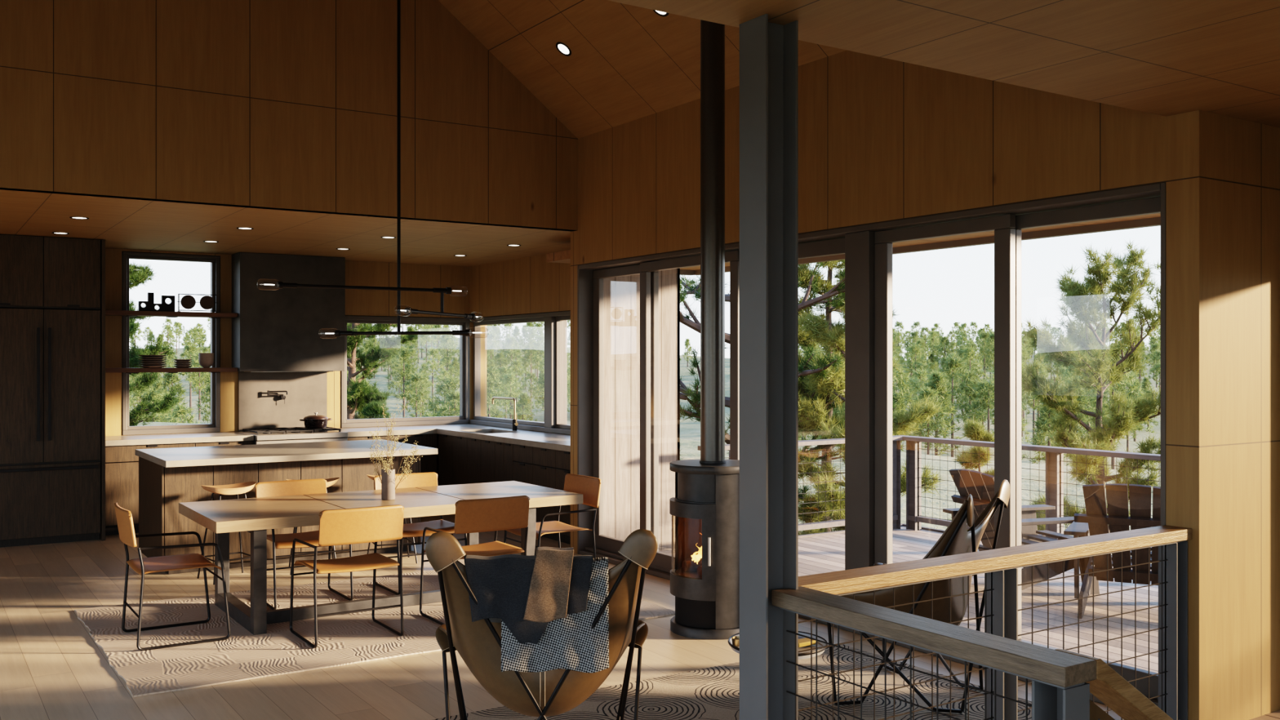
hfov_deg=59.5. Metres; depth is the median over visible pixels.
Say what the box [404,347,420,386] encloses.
pine
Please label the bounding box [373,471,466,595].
dining chair
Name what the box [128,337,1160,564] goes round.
ground
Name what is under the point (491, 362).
pine
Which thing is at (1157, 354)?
pine
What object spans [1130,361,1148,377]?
pine
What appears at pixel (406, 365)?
pine
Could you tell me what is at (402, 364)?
pine
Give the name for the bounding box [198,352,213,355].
bowl
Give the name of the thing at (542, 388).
pine
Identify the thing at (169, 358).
pine
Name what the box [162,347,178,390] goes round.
pine
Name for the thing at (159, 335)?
pine
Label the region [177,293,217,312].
disc sculpture
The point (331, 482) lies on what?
counter stool
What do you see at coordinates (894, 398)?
pine
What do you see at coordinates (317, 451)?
island countertop
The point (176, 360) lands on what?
bowl
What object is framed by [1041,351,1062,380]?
pine
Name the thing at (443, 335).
pine
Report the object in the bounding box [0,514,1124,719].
floor
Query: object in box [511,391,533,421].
pine
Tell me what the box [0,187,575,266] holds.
ceiling
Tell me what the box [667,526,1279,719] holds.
deck
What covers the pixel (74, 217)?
recessed light
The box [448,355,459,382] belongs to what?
pine
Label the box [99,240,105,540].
end panel
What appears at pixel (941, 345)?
pine
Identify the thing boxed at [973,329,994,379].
pine
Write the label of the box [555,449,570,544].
base cabinet
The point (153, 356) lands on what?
plate
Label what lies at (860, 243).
door frame
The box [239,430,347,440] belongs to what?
cooktop
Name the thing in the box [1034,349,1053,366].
pine
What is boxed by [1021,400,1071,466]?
pine
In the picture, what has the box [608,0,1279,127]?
ceiling
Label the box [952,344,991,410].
pine
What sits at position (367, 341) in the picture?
pine
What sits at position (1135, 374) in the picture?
pine
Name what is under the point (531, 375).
pine
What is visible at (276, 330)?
range hood
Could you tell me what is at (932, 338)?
forest
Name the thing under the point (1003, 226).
door
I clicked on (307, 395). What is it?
backsplash
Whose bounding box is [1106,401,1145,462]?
pine
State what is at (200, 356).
bowl
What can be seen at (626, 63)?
ceiling
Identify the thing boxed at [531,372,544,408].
pine
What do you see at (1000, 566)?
stair railing
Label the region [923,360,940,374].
pine
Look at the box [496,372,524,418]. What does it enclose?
pine
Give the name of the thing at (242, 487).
counter stool
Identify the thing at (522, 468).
base cabinet
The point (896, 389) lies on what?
pine
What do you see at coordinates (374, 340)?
pine
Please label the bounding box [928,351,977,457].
pine
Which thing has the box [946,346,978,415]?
pine
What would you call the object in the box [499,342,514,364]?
pine
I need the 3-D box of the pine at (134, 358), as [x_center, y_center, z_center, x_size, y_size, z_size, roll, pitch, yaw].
[-74.737,2.565,166.419,5.065,9.631,4.556,0,0,9]
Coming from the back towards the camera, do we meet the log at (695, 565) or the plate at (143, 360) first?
the plate at (143, 360)
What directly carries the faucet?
on the countertop at (557, 442)
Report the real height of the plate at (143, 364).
0.022 m
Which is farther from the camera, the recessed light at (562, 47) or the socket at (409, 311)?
the recessed light at (562, 47)
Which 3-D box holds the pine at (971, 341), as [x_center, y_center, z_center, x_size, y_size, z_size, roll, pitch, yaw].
[70.397,-0.202,239.264,3.992,8.943,4.151,0,0,15]
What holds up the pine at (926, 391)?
on the ground
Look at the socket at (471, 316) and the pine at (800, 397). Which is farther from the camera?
the pine at (800, 397)
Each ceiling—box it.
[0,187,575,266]
[438,0,846,138]
[546,213,1160,270]
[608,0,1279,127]
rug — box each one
[74,569,675,697]
[433,643,1031,719]
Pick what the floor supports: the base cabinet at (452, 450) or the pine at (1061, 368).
the base cabinet at (452, 450)
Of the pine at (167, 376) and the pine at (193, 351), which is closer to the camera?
the pine at (167, 376)
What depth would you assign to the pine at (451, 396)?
87.22 m
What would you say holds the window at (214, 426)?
in the wall at (358, 302)
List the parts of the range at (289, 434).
control panel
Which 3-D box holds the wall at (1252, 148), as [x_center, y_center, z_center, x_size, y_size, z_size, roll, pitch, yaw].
[2.928,1.680,5.410,0.600,6.000,0.140,0,0,-33]
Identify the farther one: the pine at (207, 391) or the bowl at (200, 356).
the pine at (207, 391)
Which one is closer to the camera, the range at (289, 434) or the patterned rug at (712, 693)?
the patterned rug at (712, 693)
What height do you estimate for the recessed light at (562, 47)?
0.086 m
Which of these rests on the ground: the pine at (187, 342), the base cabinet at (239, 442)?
the pine at (187, 342)
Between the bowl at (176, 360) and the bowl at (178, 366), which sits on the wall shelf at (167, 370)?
the bowl at (178, 366)
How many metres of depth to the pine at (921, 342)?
193.94 m
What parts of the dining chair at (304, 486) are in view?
frame, backrest, seat, frame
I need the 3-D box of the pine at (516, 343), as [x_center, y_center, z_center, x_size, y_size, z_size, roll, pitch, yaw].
[-26.729,0.027,234.383,3.334,8.086,3.788,0,0,27]
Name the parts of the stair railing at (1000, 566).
handrail, post, post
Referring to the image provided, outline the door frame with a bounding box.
[577,182,1165,706]
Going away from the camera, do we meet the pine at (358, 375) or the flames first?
the flames
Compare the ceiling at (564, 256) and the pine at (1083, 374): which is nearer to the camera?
the ceiling at (564, 256)
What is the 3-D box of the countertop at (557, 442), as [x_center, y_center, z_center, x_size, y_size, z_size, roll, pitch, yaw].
[-1.732,0.787,11.403,1.745,0.055,3.825,0,0,-33]
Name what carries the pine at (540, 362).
on the ground
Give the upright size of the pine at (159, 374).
8.142 m
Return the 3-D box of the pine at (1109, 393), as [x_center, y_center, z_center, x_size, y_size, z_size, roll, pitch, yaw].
[50.445,5.047,119.707,3.585,8.694,4.073,0,0,-27]
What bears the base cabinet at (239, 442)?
on the floor
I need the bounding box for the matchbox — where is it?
[798,637,815,647]
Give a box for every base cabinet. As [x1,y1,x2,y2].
[105,443,195,535]
[195,440,253,446]
[346,435,391,440]
[391,433,436,473]
[438,434,466,485]
[466,437,494,484]
[494,441,515,481]
[512,444,534,484]
[533,446,564,542]
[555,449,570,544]
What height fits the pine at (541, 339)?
10.586 m
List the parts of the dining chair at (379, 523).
frame, seat, backrest, frame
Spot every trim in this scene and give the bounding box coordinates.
[658,523,1132,562]
[680,217,1160,275]
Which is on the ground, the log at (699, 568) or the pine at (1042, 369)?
the pine at (1042, 369)
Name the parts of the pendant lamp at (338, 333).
arm, stem, arm, drop rod, arm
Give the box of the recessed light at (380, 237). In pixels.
[380,236,395,238]
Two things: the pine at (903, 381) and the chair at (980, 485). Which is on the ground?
the pine at (903, 381)
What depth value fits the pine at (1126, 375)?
134.53 m
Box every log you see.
[681,560,697,572]
[684,558,702,568]
[697,565,702,577]
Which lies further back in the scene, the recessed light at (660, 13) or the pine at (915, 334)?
the pine at (915, 334)
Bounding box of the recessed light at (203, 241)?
[203,240,218,242]
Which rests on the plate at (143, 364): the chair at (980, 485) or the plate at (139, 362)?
the plate at (139, 362)
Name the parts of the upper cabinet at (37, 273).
finger pull, door, door, finger pull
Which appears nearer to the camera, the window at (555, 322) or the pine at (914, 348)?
the window at (555, 322)
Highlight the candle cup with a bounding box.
[731,635,739,646]
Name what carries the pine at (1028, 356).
on the ground
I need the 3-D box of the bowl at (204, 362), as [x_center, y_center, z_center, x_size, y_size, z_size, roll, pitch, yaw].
[-4.510,0.022,11.637,0.150,0.100,0.150,0,0,-33]
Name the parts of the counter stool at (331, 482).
leg, seat, leg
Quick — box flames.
[691,533,702,564]
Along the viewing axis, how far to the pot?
11.99 m
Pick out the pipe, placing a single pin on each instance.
(712, 34)
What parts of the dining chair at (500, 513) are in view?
frame, seat, backrest, frame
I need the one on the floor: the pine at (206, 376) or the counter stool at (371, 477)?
the counter stool at (371, 477)
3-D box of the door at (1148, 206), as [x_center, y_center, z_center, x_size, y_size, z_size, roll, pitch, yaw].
[2.289,0.422,5.726,0.050,2.425,0.990,0,0,-33]
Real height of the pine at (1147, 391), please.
6.412 m
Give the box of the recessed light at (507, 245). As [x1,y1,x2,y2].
[506,244,520,246]
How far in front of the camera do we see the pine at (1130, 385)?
88.55 m
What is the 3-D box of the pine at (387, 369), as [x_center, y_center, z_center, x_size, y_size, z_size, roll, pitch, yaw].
[-48.683,0.551,218.647,4.540,8.633,4.084,0,0,-43]
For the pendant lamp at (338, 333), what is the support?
hanging from the ceiling at (626, 63)
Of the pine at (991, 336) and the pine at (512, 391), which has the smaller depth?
the pine at (512, 391)
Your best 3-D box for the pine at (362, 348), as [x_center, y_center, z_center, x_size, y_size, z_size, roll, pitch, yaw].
[-51.683,0.861,209.800,3.537,7.619,3.402,0,0,9]
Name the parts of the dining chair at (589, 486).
frame, seat, frame, backrest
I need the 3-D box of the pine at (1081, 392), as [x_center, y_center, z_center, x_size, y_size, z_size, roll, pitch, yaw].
[29.891,5.490,77.044,4.205,9.390,4.482,0,0,29]
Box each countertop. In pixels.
[105,431,253,446]
[134,439,437,467]
[337,423,570,452]
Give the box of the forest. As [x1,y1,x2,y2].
[128,315,1160,372]
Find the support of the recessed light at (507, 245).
in the ceiling at (128, 223)
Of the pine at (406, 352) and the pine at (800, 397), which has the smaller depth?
the pine at (800, 397)
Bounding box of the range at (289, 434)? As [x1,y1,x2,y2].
[239,426,347,444]
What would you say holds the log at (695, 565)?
in the wood stove at (705, 502)
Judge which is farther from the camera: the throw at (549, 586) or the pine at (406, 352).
the pine at (406, 352)
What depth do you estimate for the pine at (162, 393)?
105.29 m
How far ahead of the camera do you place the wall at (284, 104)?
8.34 m
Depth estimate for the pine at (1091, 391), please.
102.23 m
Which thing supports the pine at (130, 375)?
on the ground
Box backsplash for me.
[238,371,327,431]
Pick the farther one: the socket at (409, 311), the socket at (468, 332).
the socket at (468, 332)
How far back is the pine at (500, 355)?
196.56 m
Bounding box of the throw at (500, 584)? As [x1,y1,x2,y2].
[463,554,536,622]
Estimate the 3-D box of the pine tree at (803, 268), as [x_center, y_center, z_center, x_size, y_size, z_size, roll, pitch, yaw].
[2.534,0.811,15.260,2.055,6.899,2.446,0,0,14]
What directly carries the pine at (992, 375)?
on the ground
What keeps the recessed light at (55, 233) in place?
in the ceiling at (128, 223)
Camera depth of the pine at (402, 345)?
194.27 m
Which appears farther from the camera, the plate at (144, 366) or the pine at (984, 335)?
the pine at (984, 335)
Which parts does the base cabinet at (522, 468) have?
drawer, drawer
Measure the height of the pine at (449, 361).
7.038 m
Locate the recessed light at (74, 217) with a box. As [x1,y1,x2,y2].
[69,216,88,219]
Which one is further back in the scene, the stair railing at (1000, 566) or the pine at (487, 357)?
the pine at (487, 357)
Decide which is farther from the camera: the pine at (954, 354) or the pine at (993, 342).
the pine at (993, 342)
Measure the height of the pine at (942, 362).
7.247 m
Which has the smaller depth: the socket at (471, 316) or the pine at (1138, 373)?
the socket at (471, 316)
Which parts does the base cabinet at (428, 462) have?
drawer, door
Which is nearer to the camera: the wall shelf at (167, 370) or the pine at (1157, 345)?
the wall shelf at (167, 370)
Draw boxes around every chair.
[114,502,231,650]
[254,478,353,609]
[289,504,404,648]
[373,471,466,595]
[419,495,529,624]
[425,528,657,719]
[503,473,601,557]
[826,479,1009,713]
[942,468,1099,594]
[1063,483,1160,618]
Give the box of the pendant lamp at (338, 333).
[257,0,486,338]
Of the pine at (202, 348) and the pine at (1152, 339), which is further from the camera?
the pine at (1152, 339)
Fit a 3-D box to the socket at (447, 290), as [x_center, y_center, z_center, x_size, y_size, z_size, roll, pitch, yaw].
[-1.407,-0.500,7.956,0.130,0.048,0.048,0,0,-33]
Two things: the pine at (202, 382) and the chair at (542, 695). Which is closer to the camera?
the chair at (542, 695)
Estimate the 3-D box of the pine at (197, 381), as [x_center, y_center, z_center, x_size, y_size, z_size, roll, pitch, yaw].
[-57.169,3.744,145.912,3.969,10.280,4.343,0,0,-9]
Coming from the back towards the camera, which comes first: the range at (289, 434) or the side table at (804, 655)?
the range at (289, 434)
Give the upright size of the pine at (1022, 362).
11.822 m
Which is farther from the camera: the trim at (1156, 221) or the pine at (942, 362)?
the pine at (942, 362)
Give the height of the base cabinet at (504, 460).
0.862 m
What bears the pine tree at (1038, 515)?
on the ground
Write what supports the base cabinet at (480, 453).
on the floor
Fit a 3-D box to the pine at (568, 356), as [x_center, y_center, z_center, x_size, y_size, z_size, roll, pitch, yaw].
[-9.420,4.219,134.337,4.774,11.577,5.423,0,0,8]
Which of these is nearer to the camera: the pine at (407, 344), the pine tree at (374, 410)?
the pine tree at (374, 410)
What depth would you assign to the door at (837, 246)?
7.35 m
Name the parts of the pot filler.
arm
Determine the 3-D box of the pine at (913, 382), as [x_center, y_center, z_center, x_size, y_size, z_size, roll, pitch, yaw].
[24.299,5.607,99.585,4.165,8.972,4.006,0,0,-30]
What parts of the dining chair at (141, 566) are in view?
backrest, frame, seat, frame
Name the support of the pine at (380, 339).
on the ground
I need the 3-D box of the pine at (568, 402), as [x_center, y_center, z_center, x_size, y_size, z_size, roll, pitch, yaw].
[-10.279,6.156,167.055,3.675,6.761,3.421,0,0,3]
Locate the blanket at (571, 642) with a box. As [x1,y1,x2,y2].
[501,557,608,672]
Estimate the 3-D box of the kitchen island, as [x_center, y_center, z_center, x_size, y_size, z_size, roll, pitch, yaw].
[-3.108,1.246,9.716,2.134,0.868,1.030,0,0,-33]
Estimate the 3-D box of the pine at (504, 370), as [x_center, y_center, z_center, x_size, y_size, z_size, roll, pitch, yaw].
[-17.306,5.035,146.266,4.178,9.358,4.344,0,0,3]
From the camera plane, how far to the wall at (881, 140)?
6.04 m
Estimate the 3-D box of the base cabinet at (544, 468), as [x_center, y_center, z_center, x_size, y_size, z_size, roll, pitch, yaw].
[-0.614,1.249,10.657,0.698,0.862,0.436,0,0,-33]
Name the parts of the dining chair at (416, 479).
frame, backrest, seat, frame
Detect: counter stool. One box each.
[196,481,256,584]
[286,477,339,574]
[366,472,417,563]
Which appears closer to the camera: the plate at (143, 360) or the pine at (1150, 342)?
the plate at (143, 360)
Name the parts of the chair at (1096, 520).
armrest, leg, rail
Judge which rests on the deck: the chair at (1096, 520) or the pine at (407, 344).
the chair at (1096, 520)
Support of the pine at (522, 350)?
on the ground
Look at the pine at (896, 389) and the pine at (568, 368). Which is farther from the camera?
the pine at (568, 368)
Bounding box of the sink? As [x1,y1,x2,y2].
[462,428,515,433]
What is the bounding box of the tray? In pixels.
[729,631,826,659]
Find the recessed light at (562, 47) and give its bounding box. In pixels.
[555,42,571,56]
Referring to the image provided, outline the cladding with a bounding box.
[603,268,679,551]
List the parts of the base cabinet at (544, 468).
drawer, drawer, drawer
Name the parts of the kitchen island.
panel, panel, panel, panel, panel, panel, panel, panel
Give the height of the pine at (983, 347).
7.907 m
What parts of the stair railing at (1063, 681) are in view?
handrail, post, stair handrail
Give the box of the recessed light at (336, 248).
[336,248,350,249]
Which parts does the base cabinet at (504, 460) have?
door, door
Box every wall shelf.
[105,310,237,318]
[105,367,237,373]
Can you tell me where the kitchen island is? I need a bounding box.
[138,454,420,574]
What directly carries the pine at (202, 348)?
on the ground
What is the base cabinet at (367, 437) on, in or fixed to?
on the floor
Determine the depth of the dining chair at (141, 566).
6.69 m
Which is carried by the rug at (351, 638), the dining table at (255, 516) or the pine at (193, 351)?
the dining table at (255, 516)
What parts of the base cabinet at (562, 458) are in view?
drawer, drawer, drawer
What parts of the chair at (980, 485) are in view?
rail, armrest, leg, armrest, leg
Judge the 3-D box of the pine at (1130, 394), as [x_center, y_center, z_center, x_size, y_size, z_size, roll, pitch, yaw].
[55.421,5.991,125.178,4.525,8.325,4.212,0,0,32]
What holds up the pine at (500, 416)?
on the ground
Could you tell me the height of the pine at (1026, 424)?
7.499 m
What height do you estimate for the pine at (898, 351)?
10.437 m
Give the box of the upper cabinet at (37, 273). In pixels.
[0,234,100,310]
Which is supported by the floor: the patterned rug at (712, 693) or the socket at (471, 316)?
the patterned rug at (712, 693)
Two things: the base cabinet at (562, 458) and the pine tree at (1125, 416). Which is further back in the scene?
the pine tree at (1125, 416)
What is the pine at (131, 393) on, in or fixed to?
on the ground
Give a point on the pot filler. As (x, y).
(282, 396)
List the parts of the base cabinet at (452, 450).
door, door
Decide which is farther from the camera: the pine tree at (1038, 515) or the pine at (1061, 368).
the pine at (1061, 368)
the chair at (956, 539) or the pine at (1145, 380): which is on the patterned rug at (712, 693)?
the chair at (956, 539)
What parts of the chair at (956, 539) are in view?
rod, rod, rod, rod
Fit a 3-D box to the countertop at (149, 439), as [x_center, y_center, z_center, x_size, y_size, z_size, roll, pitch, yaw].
[-4.716,0.787,11.316,1.408,0.055,0.690,0,0,-33]
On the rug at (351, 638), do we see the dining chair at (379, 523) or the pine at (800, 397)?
the dining chair at (379, 523)
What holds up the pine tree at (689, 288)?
on the ground
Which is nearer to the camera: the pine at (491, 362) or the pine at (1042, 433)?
the pine at (1042, 433)
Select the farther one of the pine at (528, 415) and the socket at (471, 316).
the pine at (528, 415)
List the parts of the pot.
lid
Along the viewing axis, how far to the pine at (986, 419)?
144.93 m
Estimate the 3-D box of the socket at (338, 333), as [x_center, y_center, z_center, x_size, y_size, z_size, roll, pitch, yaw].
[-2.093,-0.194,7.930,0.128,0.048,0.047,0,0,11]
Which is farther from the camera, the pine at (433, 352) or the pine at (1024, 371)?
the pine at (433, 352)
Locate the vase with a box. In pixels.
[381,468,395,500]
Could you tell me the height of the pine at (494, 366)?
8.985 m
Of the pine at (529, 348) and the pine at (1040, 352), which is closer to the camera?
the pine at (529, 348)
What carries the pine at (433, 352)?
on the ground
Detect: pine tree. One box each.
[128,261,180,426]
[346,323,427,419]
[360,399,391,418]
[680,259,906,502]
[798,259,899,532]
[798,300,943,534]
[798,488,834,535]
[944,417,994,530]
[1021,237,1160,533]
[1024,492,1065,534]
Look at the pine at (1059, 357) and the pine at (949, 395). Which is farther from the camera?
the pine at (1059, 357)
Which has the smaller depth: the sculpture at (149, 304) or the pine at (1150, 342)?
the sculpture at (149, 304)
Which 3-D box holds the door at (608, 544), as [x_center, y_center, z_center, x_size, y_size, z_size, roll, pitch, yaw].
[-0.130,0.422,9.402,0.050,2.425,0.950,0,0,-33]
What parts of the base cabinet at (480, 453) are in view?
door, door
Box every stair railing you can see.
[771,586,1173,719]
[798,524,1191,719]
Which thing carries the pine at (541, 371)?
on the ground
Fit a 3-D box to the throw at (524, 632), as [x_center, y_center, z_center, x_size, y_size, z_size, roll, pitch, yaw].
[-0.427,0.957,4.151,0.272,0.162,0.138,0,0,-5]
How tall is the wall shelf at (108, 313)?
0.053 m
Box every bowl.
[173,359,192,361]
[173,361,191,363]
[173,363,192,365]
[173,365,192,368]
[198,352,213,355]
[198,355,213,358]
[198,358,213,367]
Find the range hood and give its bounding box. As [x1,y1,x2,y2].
[231,252,345,372]
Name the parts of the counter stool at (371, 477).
seat, leg, leg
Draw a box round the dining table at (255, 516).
[178,480,582,635]
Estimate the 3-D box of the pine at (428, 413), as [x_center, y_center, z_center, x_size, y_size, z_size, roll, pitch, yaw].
[-17.479,7.535,93.415,3.201,6.896,3.079,0,0,25]
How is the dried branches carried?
in the vase
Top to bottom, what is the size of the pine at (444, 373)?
8.076 m
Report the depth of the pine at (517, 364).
162.24 m
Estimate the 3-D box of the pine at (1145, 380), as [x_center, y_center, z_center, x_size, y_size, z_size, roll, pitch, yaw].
[71.262,5.125,157.361,3.327,6.122,3.097,0,0,-22]
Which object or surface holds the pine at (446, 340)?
on the ground
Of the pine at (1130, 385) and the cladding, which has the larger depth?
the pine at (1130, 385)
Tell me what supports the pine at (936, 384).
on the ground
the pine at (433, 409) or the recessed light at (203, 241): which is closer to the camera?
the recessed light at (203, 241)
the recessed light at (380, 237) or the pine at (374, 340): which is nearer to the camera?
the recessed light at (380, 237)
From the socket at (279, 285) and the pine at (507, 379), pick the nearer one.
the socket at (279, 285)
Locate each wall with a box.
[0,0,577,553]
[105,248,486,485]
[469,253,570,435]
[577,49,1226,719]
[1226,115,1279,719]
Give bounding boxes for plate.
[137,355,167,357]
[137,359,167,361]
[137,363,167,365]
[137,365,167,368]
[138,356,165,359]
[138,361,166,363]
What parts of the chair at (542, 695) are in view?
rod, rod, rod, rod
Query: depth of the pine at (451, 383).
98.81 m
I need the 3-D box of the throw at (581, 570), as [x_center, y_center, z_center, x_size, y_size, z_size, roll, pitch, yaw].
[-0.270,0.826,4.165,0.186,0.205,0.132,0,0,-5]
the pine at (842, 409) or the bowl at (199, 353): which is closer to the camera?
the bowl at (199, 353)
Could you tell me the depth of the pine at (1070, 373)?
113.45 m
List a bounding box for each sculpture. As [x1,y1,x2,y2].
[137,292,174,311]
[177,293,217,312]
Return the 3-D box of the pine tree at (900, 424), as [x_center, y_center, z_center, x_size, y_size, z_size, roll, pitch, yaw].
[2.617,1.798,13.561,2.105,5.281,2.201,0,0,4]
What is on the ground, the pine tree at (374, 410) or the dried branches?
the pine tree at (374, 410)
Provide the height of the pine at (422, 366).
7.221 m
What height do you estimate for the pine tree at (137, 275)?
7.102 m
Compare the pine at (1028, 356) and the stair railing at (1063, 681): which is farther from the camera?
the pine at (1028, 356)
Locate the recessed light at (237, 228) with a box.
[236,227,253,229]
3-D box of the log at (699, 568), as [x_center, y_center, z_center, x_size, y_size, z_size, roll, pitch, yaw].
[0.459,1.286,6.885,0.225,0.072,0.073,0,0,-33]
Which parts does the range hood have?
filter panel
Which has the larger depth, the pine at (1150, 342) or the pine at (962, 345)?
the pine at (1150, 342)
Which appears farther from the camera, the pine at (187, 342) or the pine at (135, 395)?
the pine at (187, 342)
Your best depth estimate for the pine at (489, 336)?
209.34 m
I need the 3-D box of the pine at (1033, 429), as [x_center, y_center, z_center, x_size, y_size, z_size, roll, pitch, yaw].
[35.273,6.162,95.717,4.283,8.145,3.853,0,0,0]
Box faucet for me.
[491,396,518,430]
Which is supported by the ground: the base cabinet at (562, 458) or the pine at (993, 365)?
the pine at (993, 365)
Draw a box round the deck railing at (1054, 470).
[697,435,1160,558]
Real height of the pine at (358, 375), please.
8.984 m
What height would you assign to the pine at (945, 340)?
11.024 m
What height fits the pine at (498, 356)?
7.805 m
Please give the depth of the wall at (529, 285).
12.38 m
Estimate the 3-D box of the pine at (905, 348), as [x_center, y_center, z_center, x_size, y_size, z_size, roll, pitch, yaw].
[39.960,2.772,163.617,4.355,10.308,3.980,0,0,-36]
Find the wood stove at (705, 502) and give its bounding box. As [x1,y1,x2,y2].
[669,458,739,639]
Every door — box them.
[593,264,658,555]
[640,249,739,569]
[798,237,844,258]
[874,213,1015,564]
[1014,195,1160,700]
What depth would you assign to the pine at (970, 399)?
127.03 m
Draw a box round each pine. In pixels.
[128,358,152,402]
[128,372,143,405]
[128,375,149,417]
[128,377,133,401]
[129,386,175,422]
[147,372,171,415]
[150,379,175,422]
[154,391,179,422]
[155,333,168,363]
[157,345,177,386]
[158,362,194,422]
[160,403,199,423]
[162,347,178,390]
[176,342,201,409]
[182,341,191,359]
[186,350,210,420]
[191,364,208,400]
[195,346,210,399]
[195,372,210,409]
[195,384,210,423]
[355,372,372,413]
[357,346,368,360]
[360,338,373,354]
[368,337,380,377]
[377,336,387,370]
[381,347,397,379]
[381,400,391,417]
[382,358,393,384]
[383,346,420,417]
[390,345,411,386]
[391,334,413,381]
[391,360,407,394]
[397,363,414,408]
[398,372,432,417]
[404,339,420,364]
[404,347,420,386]
[406,373,430,416]
[414,373,432,416]
[417,363,434,395]
[418,346,445,403]
[422,411,439,417]
[425,374,459,416]
[428,401,440,414]
[432,388,459,416]
[435,369,452,406]
[436,334,455,362]
[436,336,459,369]
[436,352,451,375]
[444,366,459,384]
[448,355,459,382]
[486,331,506,365]
[486,355,492,377]
[486,360,495,387]
[486,364,513,417]
[486,366,503,408]
[486,391,504,417]
[493,351,508,377]
[493,355,508,372]
[493,364,520,418]
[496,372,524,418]
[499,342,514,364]
[500,335,522,368]
[503,391,517,418]
[508,342,519,363]
[509,357,528,403]
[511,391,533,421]
[515,346,534,389]
[516,395,537,421]
[518,372,542,421]
[520,343,543,391]
[528,339,544,385]
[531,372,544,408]
[531,372,544,422]
[532,335,544,373]
[536,368,544,396]
[537,355,544,375]
[541,352,570,404]
[567,366,570,398]
[567,382,570,418]
[798,402,820,445]
[800,397,813,440]
[817,395,844,446]
[892,341,902,368]
[892,347,903,382]
[892,352,917,414]
[892,369,907,406]
[892,388,911,452]
[895,347,906,362]
[896,375,924,434]
[899,346,924,377]
[902,343,933,395]
[904,331,924,359]
[905,384,951,454]
[909,339,932,377]
[910,367,932,436]
[911,368,965,456]
[919,370,954,449]
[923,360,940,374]
[924,351,937,375]
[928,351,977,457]
[933,335,956,367]
[937,339,951,373]
[939,380,951,429]
[940,356,951,383]
[942,352,964,384]
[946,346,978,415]
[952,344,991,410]
[953,369,987,425]
[955,343,974,363]
[964,339,977,357]
[964,342,985,372]
[965,378,994,459]
[972,377,994,425]
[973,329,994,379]
[978,346,988,365]
[979,332,994,371]
[980,342,994,379]
[982,349,1036,425]
[982,375,994,422]
[984,352,994,373]
[990,408,1032,444]
[1021,342,1031,367]
[1021,346,1031,365]
[1021,370,1035,436]
[1021,389,1044,444]
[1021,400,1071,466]
[1023,362,1053,435]
[1029,404,1053,457]
[1032,386,1069,457]
[1033,344,1048,367]
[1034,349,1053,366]
[1040,376,1106,466]
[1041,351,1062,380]
[1051,356,1063,381]
[1053,364,1075,386]
[1057,364,1087,433]
[1065,366,1109,447]
[1080,391,1119,448]
[1084,341,1149,469]
[1102,382,1124,412]
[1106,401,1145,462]
[1115,374,1137,404]
[1122,378,1157,441]
[1123,363,1137,381]
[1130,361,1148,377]
[1133,362,1146,382]
[1137,345,1151,382]
[1140,375,1152,393]
[1141,388,1160,431]
[1143,335,1160,380]
[1146,336,1160,366]
[1146,342,1160,387]
[1147,361,1160,408]
[1148,348,1160,378]
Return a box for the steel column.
[739,13,798,719]
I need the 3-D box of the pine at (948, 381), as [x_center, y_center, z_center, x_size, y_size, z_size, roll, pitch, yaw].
[35.541,5.295,132.290,3.349,7.928,3.061,0,0,-7]
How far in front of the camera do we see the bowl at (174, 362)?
11.45 m
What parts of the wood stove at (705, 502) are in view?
door, plate, door handle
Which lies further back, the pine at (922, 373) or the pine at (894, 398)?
the pine at (922, 373)
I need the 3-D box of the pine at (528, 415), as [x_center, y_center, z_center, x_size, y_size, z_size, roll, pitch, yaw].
[-14.053,6.841,136.606,2.928,5.788,3.146,0,0,36]
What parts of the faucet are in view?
spout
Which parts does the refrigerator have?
door, handle, handle, freezer drawer, door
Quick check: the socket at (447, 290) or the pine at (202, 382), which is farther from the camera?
the pine at (202, 382)
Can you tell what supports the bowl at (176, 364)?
on the bowl at (178, 366)
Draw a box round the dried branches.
[369,394,422,489]
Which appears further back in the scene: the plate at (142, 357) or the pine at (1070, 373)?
the pine at (1070, 373)
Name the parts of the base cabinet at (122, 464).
door, drawer, finger pull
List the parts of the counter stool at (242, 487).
leg, leg, seat, leg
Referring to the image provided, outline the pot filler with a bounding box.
[266,390,288,404]
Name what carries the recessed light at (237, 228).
in the ceiling at (128, 223)
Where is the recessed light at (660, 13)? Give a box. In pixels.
[653,9,668,16]
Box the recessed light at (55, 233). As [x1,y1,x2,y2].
[52,231,69,234]
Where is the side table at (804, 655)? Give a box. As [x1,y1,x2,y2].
[728,631,827,719]
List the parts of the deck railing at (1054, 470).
post, post, handrail, rail, post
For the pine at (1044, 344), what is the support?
on the ground
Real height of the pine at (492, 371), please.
10.903 m
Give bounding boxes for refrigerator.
[0,308,100,547]
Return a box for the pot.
[299,412,332,428]
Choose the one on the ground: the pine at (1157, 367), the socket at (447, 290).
the pine at (1157, 367)
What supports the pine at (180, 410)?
on the ground
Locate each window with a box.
[121,251,219,435]
[340,315,469,427]
[469,311,570,435]
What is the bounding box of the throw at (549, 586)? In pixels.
[523,546,573,622]
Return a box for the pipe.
[699,19,725,463]
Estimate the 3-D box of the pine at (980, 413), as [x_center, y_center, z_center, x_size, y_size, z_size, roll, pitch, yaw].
[27.413,5.544,87.177,4.038,8.699,3.884,0,0,-29]

